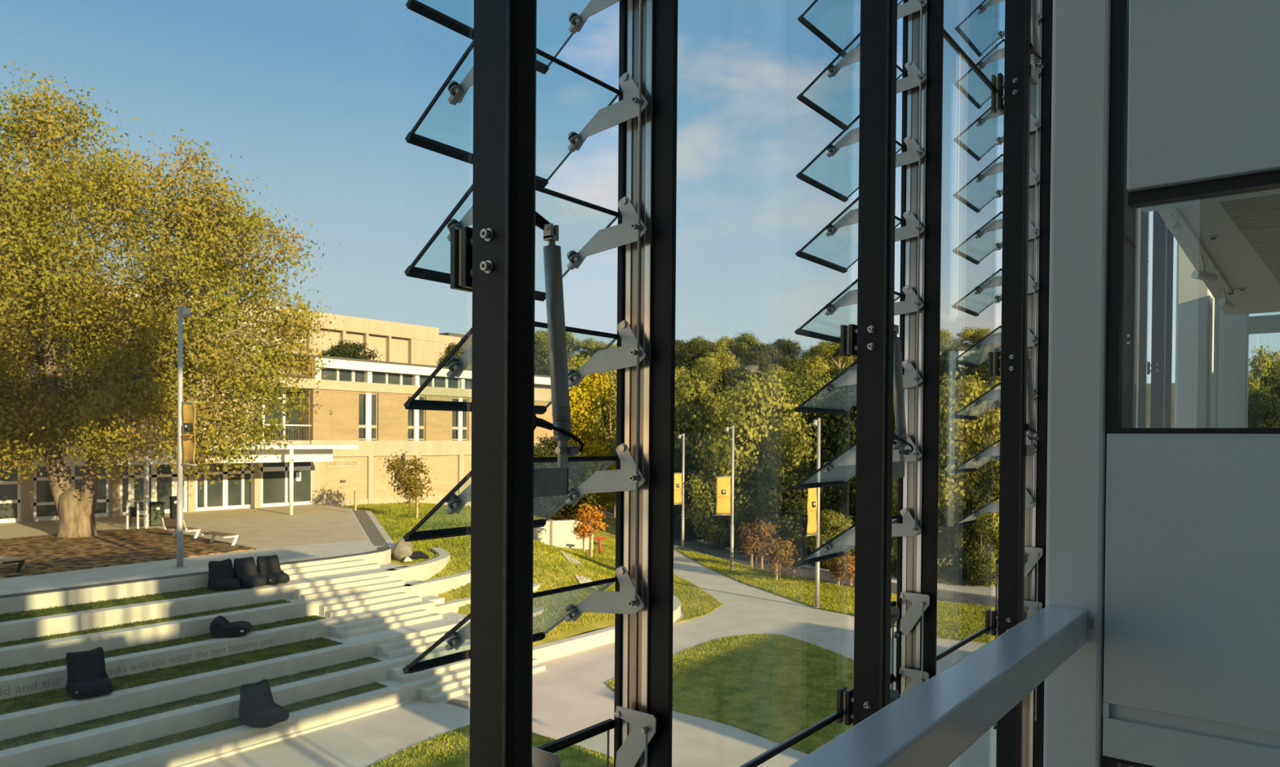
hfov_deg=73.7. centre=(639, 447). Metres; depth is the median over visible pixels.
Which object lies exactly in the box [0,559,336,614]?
wall
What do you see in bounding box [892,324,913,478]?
actuator
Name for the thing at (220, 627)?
bean bag
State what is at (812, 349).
tree
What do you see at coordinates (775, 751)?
trim
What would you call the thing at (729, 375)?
tree
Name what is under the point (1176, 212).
rail
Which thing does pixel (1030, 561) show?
blade
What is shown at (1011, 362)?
steel mullion
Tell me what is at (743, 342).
tree
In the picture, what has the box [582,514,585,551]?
stake
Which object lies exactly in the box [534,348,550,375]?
tree
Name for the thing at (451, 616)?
bed
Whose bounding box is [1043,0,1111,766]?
column
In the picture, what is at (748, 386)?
tree
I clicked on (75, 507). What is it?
plane tree
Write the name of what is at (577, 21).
blade
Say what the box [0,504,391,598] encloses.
plaza slab
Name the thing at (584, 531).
sapling
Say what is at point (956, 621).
lawn
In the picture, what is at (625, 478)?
blade
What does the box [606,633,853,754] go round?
lawn
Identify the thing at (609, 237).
blade
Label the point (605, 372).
tree
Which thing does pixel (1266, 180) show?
window
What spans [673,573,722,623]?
grass tip
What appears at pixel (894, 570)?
bush
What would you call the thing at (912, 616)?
bracket
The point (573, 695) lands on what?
walkway
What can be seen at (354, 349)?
bushy tree
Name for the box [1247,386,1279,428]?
bushy tree
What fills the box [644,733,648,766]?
rod
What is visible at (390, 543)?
kerb
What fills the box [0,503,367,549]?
paved plaza
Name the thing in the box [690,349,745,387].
tree
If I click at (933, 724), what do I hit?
handrail
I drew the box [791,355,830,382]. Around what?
tree
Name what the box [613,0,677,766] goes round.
window frame
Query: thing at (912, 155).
blade
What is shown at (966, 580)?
bush
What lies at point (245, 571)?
bean bag
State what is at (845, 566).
sapling
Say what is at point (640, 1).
rod
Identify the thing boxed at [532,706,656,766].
bracket
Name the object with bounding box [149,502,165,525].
litter bin
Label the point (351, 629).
flight
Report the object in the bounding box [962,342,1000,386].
tree
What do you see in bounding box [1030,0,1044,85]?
actuator
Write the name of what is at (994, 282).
blade
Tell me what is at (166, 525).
bench
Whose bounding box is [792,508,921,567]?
blade
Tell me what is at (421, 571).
wall
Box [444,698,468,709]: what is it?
drain
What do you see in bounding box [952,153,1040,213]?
blade
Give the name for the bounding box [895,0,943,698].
window frame
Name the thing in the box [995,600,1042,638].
blade
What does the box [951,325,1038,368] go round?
blade
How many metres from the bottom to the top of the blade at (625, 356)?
0.187 m
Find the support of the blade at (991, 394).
attached to the window frame at (1035, 523)
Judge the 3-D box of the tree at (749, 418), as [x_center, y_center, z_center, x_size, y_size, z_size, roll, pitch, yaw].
[8.561,1.822,60.602,11.301,15.392,8.376,0,1,-40]
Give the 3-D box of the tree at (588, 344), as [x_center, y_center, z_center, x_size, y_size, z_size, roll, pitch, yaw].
[-11.768,-21.155,205.760,9.786,10.746,7.770,0,1,-6]
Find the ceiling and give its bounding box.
[1157,202,1279,315]
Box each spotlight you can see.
[1164,213,1182,234]
[1191,254,1217,281]
[1217,290,1234,309]
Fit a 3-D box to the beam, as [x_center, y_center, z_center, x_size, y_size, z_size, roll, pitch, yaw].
[6.041,-0.962,5.984,2.900,0.130,0.120,1,1,38]
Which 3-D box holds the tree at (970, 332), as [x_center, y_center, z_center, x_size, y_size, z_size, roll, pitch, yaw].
[74.396,-20.476,189.799,15.077,14.526,15.114,1,1,7]
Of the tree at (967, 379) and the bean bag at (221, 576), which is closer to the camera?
the bean bag at (221, 576)
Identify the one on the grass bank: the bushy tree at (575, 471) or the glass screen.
the bushy tree at (575, 471)
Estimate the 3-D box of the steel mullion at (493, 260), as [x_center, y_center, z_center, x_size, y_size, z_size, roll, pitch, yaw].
[-0.253,0.033,1.423,0.154,7.600,0.073,1,1,38]
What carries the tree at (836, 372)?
on the hill
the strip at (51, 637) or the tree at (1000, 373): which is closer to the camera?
the strip at (51, 637)
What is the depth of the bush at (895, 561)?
46.06 m
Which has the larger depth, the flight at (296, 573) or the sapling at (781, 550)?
the sapling at (781, 550)
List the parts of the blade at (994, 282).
glass, support arm, support arm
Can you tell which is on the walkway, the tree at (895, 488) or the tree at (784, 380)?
the tree at (895, 488)
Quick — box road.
[591,513,998,608]
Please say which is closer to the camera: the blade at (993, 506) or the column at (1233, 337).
the blade at (993, 506)
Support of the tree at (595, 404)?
on the hill
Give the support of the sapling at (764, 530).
on the lawn at (956, 621)
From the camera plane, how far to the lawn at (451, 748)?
19.90 m
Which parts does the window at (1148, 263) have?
steel mullion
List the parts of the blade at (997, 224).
glass, support arm, support arm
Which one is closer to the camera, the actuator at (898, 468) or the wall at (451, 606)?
the actuator at (898, 468)
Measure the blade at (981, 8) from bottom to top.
0.187 m
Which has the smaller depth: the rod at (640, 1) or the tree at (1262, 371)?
the rod at (640, 1)
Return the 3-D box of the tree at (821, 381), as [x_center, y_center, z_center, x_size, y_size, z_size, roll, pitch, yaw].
[19.934,-1.206,96.564,13.129,15.772,13.097,0,1,-17]
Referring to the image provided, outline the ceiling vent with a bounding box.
[1207,235,1218,239]
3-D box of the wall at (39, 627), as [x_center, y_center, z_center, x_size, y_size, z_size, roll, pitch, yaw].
[-22.172,5.794,13.347,0.420,2.700,43.600,1,1,38]
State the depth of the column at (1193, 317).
4.76 m
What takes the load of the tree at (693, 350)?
on the hill
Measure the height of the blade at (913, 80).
0.187 m
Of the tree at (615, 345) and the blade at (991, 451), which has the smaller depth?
the blade at (991, 451)
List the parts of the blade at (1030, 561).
glass, support arm, support arm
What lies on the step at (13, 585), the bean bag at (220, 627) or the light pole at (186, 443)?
the light pole at (186, 443)
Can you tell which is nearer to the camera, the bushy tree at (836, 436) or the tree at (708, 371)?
the bushy tree at (836, 436)
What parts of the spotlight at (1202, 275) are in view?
stem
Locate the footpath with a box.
[604,511,995,598]
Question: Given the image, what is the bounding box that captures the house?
[952,346,997,370]
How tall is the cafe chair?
0.900 m
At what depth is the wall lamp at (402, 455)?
58.40 m
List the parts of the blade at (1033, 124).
glass, support arm, support arm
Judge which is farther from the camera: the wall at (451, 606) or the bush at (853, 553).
the bush at (853, 553)
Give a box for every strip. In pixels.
[0,582,287,622]
[0,599,290,648]
[0,615,326,676]
[0,637,342,715]
[0,656,382,751]
[44,681,387,766]
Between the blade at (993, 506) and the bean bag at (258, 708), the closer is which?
the blade at (993, 506)
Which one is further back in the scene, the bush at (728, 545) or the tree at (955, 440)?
the bush at (728, 545)
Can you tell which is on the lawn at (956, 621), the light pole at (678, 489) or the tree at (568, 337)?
the light pole at (678, 489)
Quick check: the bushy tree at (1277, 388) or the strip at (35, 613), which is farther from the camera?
the bushy tree at (1277, 388)
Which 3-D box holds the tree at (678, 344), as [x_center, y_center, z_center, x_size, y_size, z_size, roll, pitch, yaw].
[10.448,-21.673,214.555,16.700,12.416,16.904,0,1,-38]
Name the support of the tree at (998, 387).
on the hill
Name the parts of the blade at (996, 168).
glass, support arm, support arm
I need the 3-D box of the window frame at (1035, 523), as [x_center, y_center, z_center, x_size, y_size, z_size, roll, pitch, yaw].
[1.926,0.021,4.173,0.138,7.600,0.060,1,1,38]
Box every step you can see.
[0,540,378,595]
[0,620,466,741]
[0,640,470,766]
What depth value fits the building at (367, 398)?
54.06 m
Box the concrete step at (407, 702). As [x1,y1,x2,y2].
[174,700,411,766]
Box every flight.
[280,559,380,580]
[294,576,404,600]
[319,591,422,617]
[329,608,442,639]
[376,626,470,659]
[389,649,470,683]
[419,657,546,703]
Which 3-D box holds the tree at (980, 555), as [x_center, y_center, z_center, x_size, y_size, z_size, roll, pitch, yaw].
[17.978,5.519,43.971,3.258,6.067,3.142,0,1,-17]
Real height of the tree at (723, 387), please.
14.659 m
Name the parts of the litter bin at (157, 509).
lid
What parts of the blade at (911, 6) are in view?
support arm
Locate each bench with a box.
[0,556,25,573]
[161,518,199,538]
[201,531,238,546]
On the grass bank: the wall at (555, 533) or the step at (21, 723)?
the wall at (555, 533)
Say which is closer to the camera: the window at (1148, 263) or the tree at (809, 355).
the window at (1148, 263)
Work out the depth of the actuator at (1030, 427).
3.90 m
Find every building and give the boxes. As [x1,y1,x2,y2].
[0,288,559,527]
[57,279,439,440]
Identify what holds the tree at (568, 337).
on the hill
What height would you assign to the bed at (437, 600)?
1.800 m
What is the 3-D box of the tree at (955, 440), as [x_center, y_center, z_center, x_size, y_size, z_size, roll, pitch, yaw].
[18.509,2.294,49.242,6.270,14.940,8.112,0,1,-6]
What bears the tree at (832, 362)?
on the hill
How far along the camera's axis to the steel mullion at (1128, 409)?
6.24 m
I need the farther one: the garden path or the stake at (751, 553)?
the stake at (751, 553)
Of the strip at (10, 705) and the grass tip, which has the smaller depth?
the strip at (10, 705)
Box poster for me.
[296,471,301,481]
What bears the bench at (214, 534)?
on the mulch bed at (42, 554)
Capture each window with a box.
[1102,755,1155,766]
[1106,0,1279,434]
[1131,208,1166,766]
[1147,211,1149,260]
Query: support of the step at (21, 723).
on the walkway
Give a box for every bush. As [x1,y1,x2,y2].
[673,514,692,536]
[673,519,715,541]
[701,527,741,549]
[729,536,762,554]
[783,539,815,564]
[823,550,854,568]
[891,557,937,579]
[891,560,897,577]
[937,564,964,586]
[952,561,998,586]
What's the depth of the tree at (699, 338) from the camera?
216.38 m
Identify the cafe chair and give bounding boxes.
[128,506,143,526]
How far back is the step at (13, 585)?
27.36 m
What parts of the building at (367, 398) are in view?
pane, frame rail, frame rail, frame post, frame post, pane, frame rail, frame rail, frame post, frame post, frame post, frame post, canopy post, pane, frame rail, frame post, frame post, frame post, frame post, frame post, pane, frame rail, frame post, frame post, frame post, frame post, glazing post, glazing post, frame post, frame rail, pane, recess railing, canopy post, balcony railing, frame post, roof post, pane, pane, pane, pane, roof post, pane, pane, pane, pane, pane, roof post, pane, pane, pane, pane, pane, roof post, pane, pane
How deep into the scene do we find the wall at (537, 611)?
31.25 m
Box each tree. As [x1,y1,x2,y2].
[0,60,349,537]
[302,336,382,378]
[435,342,468,368]
[533,433,604,519]
[534,328,571,368]
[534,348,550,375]
[534,363,607,417]
[545,330,580,349]
[551,349,616,512]
[566,343,589,360]
[568,346,604,364]
[572,337,606,355]
[573,413,603,453]
[575,369,617,517]
[586,355,617,411]
[591,341,617,354]
[591,407,608,442]
[673,446,700,535]
[674,360,742,519]
[675,338,687,368]
[675,338,715,373]
[675,364,691,386]
[675,381,716,404]
[678,435,757,546]
[679,361,725,394]
[684,335,714,350]
[686,364,825,546]
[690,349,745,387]
[697,382,782,487]
[705,336,754,373]
[705,365,762,392]
[723,331,764,364]
[733,455,854,555]
[734,341,802,377]
[737,381,759,395]
[756,335,822,371]
[756,360,800,383]
[764,376,793,419]
[773,371,831,481]
[784,367,856,467]
[786,352,835,381]
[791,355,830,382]
[791,386,856,527]
[801,340,829,359]
[802,507,854,569]
[813,363,856,396]
[814,336,857,369]
[815,344,857,370]
[836,404,948,542]
[844,357,857,370]
[891,431,946,565]
[937,358,999,568]
[937,460,999,572]
[939,326,1000,352]
[939,327,954,346]
[939,339,949,351]
[939,346,955,374]
[939,355,964,391]
[945,376,1000,488]
[948,495,999,587]
[954,373,986,392]
[955,347,993,388]
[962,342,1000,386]
[985,373,1000,391]
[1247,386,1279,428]
[1248,342,1279,427]
[1254,379,1279,427]
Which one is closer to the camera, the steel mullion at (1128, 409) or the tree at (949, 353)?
the steel mullion at (1128, 409)
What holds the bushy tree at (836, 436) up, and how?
on the walkway
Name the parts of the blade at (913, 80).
support arm, support arm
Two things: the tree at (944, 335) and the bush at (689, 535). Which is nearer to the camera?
the bush at (689, 535)
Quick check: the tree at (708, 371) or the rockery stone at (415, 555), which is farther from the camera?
the tree at (708, 371)
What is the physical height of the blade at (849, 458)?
0.187 m
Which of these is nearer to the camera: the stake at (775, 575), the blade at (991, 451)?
the blade at (991, 451)
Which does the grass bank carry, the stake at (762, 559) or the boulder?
the boulder
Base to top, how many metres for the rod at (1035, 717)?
0.809 m
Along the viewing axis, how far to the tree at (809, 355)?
176.63 m
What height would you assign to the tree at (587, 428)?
14.138 m
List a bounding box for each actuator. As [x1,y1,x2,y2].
[533,211,584,497]
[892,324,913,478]
[1025,351,1039,456]
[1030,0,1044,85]
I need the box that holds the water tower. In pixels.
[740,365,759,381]
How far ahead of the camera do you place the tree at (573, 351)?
204.29 m
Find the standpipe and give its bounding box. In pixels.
[594,537,605,554]
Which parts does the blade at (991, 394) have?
glass, support arm, support arm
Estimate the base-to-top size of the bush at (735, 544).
2.160 m
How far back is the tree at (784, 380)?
116.57 m
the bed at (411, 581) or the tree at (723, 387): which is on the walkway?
the bed at (411, 581)
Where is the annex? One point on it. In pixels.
(443, 338)
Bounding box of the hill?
[462,379,1273,514]
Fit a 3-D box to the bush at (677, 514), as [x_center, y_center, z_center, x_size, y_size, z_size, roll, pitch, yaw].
[2.552,6.191,66.007,4.076,2.765,3.573,1,1,11]
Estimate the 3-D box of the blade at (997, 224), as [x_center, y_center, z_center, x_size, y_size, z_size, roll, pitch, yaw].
[1.702,-1.010,4.070,0.303,0.187,0.362,1,1,38]
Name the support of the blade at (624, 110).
attached to the window frame at (643, 640)
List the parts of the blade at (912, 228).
support arm, glass, support arm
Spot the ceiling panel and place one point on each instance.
(1257, 218)
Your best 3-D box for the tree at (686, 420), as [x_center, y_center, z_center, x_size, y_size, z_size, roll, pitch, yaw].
[3.498,0.704,67.959,7.872,15.252,10.186,1,1,39]
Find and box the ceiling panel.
[1219,193,1279,284]
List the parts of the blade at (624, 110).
support arm, glass, support arm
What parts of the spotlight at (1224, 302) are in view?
stem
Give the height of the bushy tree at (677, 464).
8.087 m
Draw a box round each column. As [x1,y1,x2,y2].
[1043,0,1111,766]
[1174,241,1212,428]
[1217,306,1248,428]
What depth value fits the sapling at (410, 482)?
47.05 m
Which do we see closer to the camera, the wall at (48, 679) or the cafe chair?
the wall at (48, 679)
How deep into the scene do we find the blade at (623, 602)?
1.71 m
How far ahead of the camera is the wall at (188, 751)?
20.94 m
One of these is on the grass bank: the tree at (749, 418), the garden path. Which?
the garden path
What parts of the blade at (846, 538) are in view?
support arm, glass, support arm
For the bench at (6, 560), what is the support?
on the mulch bed at (42, 554)
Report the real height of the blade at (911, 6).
0.187 m
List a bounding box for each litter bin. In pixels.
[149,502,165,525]
[168,496,177,519]
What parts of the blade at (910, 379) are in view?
support arm, glass, support arm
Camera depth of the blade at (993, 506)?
4.02 m
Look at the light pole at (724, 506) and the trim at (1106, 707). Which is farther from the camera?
the light pole at (724, 506)
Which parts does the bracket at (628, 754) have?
support arm, glass, support arm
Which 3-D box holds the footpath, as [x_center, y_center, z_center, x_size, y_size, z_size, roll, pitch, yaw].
[1.361,6.585,78.896,71.930,0.100,41.722,1,1,38]
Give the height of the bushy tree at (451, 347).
5.267 m
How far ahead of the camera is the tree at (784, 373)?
149.79 m
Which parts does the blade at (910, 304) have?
support arm, support arm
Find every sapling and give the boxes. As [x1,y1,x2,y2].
[379,449,435,518]
[569,502,608,553]
[733,518,780,569]
[758,534,801,581]
[822,549,854,586]
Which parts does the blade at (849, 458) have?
support arm, glass, support arm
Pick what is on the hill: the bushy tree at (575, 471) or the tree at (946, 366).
the tree at (946, 366)
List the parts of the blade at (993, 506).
glass, support arm, support arm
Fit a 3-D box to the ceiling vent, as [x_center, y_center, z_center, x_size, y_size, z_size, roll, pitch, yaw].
[2.155,-0.787,3.209,0.036,0.011,0.035,1,1,38]
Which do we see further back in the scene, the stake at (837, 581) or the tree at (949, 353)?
the tree at (949, 353)
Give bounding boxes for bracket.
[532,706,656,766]
[890,591,929,678]
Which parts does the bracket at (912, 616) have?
glass, support arm, support arm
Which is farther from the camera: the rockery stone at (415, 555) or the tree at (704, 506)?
the tree at (704, 506)
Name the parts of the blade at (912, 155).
support arm, glass, support arm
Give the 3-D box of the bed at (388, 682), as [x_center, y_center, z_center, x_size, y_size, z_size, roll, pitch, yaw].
[-17.912,6.982,10.457,0.620,0.450,44.300,1,1,38]
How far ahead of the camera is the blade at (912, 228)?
2.89 m
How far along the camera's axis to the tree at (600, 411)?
94.75 m
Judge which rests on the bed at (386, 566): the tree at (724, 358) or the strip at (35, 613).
the strip at (35, 613)
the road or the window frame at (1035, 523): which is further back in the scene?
the road
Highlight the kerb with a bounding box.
[365,511,395,553]
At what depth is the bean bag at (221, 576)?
26.25 m
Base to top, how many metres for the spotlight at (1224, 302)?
0.092 m
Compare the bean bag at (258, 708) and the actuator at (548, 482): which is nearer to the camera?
the actuator at (548, 482)
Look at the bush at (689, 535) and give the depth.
62.43 m
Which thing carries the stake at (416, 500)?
on the grass bank
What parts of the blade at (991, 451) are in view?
glass, support arm, support arm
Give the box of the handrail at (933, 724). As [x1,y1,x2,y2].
[788,605,1093,766]
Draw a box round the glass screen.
[125,500,147,528]
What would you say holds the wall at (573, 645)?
on the walkway
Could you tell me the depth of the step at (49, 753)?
20.03 m
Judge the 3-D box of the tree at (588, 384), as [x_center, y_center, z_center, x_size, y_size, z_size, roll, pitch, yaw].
[-6.454,-0.927,73.677,9.270,15.265,9.329,1,1,39]
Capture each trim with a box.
[0,546,391,598]
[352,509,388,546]
[739,710,844,766]
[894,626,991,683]
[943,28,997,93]
[1102,702,1110,718]
[1210,295,1219,428]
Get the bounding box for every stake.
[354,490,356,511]
[415,495,417,517]
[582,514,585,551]
[590,531,592,557]
[750,551,752,568]
[760,551,763,569]
[774,563,777,581]
[836,572,839,586]
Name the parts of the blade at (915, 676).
support arm, support arm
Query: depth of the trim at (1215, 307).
6.54 m
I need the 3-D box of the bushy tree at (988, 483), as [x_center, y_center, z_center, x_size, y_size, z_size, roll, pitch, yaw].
[19.229,4.602,46.017,5.682,8.872,4.980,0,1,-23]
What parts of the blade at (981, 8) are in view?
glass, support arm, support arm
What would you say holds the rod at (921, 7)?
attached to the window frame at (917, 555)
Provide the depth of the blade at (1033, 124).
4.08 m
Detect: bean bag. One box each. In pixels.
[66,647,113,698]
[207,559,239,591]
[209,615,252,637]
[233,556,266,587]
[238,679,288,728]
[256,555,289,585]
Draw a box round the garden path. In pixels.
[560,551,595,588]
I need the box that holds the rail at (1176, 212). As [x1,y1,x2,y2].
[1170,208,1233,294]
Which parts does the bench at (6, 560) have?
seat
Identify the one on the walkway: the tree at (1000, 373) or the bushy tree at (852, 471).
the bushy tree at (852, 471)
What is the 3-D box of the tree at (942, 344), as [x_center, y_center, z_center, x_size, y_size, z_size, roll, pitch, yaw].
[59.836,-17.284,179.465,10.390,12.778,8.250,1,1,29]
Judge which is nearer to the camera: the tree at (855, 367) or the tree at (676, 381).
the tree at (676, 381)
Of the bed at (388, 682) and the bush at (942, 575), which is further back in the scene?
the bush at (942, 575)
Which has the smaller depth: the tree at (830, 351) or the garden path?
the garden path
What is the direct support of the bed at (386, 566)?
on the walkway
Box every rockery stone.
[403,551,429,560]
[403,556,412,562]
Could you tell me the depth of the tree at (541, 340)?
175.76 m
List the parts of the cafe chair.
backrest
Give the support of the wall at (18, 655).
on the walkway
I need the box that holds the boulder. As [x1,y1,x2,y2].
[392,538,413,561]
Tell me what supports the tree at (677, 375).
on the hill
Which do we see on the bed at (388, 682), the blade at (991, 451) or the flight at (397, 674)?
the flight at (397, 674)
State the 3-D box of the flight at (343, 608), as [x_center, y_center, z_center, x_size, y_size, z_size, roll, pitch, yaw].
[-8.809,5.140,28.091,0.640,0.300,3.500,1,1,38]
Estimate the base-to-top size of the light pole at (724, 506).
8.150 m
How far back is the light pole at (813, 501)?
37.51 m
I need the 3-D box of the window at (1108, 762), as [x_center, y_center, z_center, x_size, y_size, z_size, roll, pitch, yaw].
[2.754,1.695,1.496,3.470,1.520,0.060,1,1,38]
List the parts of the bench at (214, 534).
leg, seat, leg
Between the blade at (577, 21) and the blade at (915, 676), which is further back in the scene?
the blade at (915, 676)
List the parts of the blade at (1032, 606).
support arm, support arm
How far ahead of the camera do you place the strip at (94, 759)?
19.88 m
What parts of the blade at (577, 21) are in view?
glass, support arm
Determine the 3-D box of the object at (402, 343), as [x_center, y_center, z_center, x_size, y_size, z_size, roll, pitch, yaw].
[-37.657,-2.372,63.760,18.000,17.744,41.886,1,1,38]
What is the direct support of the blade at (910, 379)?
attached to the window frame at (917, 555)
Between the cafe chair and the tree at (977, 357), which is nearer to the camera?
the cafe chair
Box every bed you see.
[0,528,256,578]
[0,564,406,622]
[0,580,422,648]
[0,595,444,677]
[0,612,470,715]
[1,640,468,751]
[84,680,401,766]
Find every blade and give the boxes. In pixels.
[402,566,644,674]
[403,443,645,542]
[404,40,648,187]
[404,184,647,301]
[404,320,646,414]
[405,0,620,74]
[792,434,922,489]
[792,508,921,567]
[793,360,923,414]
[794,278,924,343]
[795,114,925,202]
[795,196,924,273]
[796,32,926,129]
[797,0,927,57]
[889,667,928,703]
[948,488,1036,528]
[950,382,1037,420]
[950,435,1036,473]
[951,211,1039,265]
[951,268,1039,316]
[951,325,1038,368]
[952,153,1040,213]
[953,104,1040,160]
[954,38,1041,109]
[955,0,1042,57]
[995,546,1043,610]
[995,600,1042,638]
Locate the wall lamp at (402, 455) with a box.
[401,453,405,462]
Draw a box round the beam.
[1247,314,1279,334]
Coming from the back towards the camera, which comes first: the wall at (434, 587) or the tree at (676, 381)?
the tree at (676, 381)
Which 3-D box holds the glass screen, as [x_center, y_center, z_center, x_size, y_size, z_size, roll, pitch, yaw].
[-22.788,3.070,38.645,0.933,1.310,0.099,0,1,-4]
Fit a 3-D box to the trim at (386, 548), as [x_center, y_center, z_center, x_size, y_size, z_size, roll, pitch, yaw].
[-23.220,3.975,15.241,1.450,0.024,45.100,1,1,38]
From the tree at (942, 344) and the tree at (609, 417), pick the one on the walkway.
the tree at (609, 417)
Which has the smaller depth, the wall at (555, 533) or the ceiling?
the ceiling
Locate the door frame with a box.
[1164,226,1173,428]
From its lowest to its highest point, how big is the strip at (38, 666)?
0.071 m
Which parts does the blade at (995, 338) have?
support arm, support arm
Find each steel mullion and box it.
[450,0,537,766]
[836,0,897,726]
[985,0,1031,766]
[1120,0,1138,766]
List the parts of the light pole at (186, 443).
banner arm, banner arm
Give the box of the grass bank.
[342,502,615,646]
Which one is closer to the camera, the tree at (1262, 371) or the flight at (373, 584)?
the flight at (373, 584)
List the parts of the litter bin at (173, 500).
lid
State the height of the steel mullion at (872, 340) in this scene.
7.600 m
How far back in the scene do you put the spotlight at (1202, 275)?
3.46 m
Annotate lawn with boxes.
[365,724,613,766]
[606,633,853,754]
[676,546,998,644]
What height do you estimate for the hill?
23.094 m
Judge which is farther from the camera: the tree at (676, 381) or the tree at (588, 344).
the tree at (588, 344)
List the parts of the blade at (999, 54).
support arm, support arm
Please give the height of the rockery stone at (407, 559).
0.224 m
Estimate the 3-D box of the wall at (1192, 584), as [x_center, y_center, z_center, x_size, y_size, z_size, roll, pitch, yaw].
[2.830,-0.805,1.543,3.470,3.480,0.312,1,1,38]
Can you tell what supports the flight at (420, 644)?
on the bed at (375, 657)
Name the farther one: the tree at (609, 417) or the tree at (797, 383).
the tree at (797, 383)
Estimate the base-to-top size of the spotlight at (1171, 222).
0.060 m
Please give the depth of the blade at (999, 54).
3.96 m
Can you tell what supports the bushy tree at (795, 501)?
on the walkway
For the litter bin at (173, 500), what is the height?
1.150 m
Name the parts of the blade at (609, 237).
support arm, glass, support arm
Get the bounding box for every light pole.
[173,306,197,568]
[674,433,684,549]
[714,426,734,571]
[805,417,821,608]
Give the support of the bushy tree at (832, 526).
on the walkway
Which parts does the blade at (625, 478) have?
support arm, glass, support arm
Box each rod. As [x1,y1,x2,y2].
[634,0,642,599]
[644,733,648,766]
[914,4,922,527]
[920,605,924,684]
[1031,0,1039,501]
[1034,555,1038,721]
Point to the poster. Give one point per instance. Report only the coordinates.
(298, 473)
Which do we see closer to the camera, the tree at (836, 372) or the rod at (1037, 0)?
the rod at (1037, 0)
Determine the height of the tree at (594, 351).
11.303 m
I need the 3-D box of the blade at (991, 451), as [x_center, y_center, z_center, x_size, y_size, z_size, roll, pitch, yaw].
[1.694,0.032,4.080,0.303,0.187,0.362,1,1,38]
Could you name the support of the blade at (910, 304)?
attached to the window frame at (917, 555)
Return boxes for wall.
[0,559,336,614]
[0,568,399,643]
[0,584,415,669]
[0,600,435,700]
[87,666,470,766]
[385,547,449,582]
[401,569,471,596]
[435,582,541,613]
[533,520,593,550]
[533,595,680,663]
[533,606,543,617]
[1102,0,1279,766]
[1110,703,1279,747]
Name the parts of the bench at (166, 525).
leg, backrest, seat, leg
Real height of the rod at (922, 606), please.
0.801 m
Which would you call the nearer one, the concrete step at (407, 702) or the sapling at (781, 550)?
the concrete step at (407, 702)
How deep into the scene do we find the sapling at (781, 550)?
44.25 m
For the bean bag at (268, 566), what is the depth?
27.29 m
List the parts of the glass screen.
post, rail, post, post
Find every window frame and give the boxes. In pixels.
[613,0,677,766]
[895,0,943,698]
[1022,0,1053,766]
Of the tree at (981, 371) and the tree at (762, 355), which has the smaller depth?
the tree at (981, 371)
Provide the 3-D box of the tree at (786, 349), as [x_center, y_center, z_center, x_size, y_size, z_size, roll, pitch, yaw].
[35.301,-20.397,207.650,17.652,12.965,17.439,0,1,-20]
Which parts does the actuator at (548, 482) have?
crank arm, thrust rod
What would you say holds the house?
on the hill
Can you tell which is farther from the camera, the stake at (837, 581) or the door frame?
the stake at (837, 581)
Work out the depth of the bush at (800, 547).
51.70 m
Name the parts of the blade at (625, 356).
support arm, glass, support arm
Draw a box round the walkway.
[191,514,998,766]
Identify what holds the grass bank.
on the walkway
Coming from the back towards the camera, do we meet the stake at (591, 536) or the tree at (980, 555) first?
the stake at (591, 536)
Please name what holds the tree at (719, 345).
on the hill
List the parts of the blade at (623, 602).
support arm, glass, support arm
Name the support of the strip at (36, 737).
on the bed at (375, 657)
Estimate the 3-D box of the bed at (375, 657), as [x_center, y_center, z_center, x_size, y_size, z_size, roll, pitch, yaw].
[-18.717,6.744,11.087,0.670,0.900,44.300,1,1,38]
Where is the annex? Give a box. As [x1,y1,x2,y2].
[438,333,471,440]
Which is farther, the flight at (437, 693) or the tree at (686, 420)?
the tree at (686, 420)

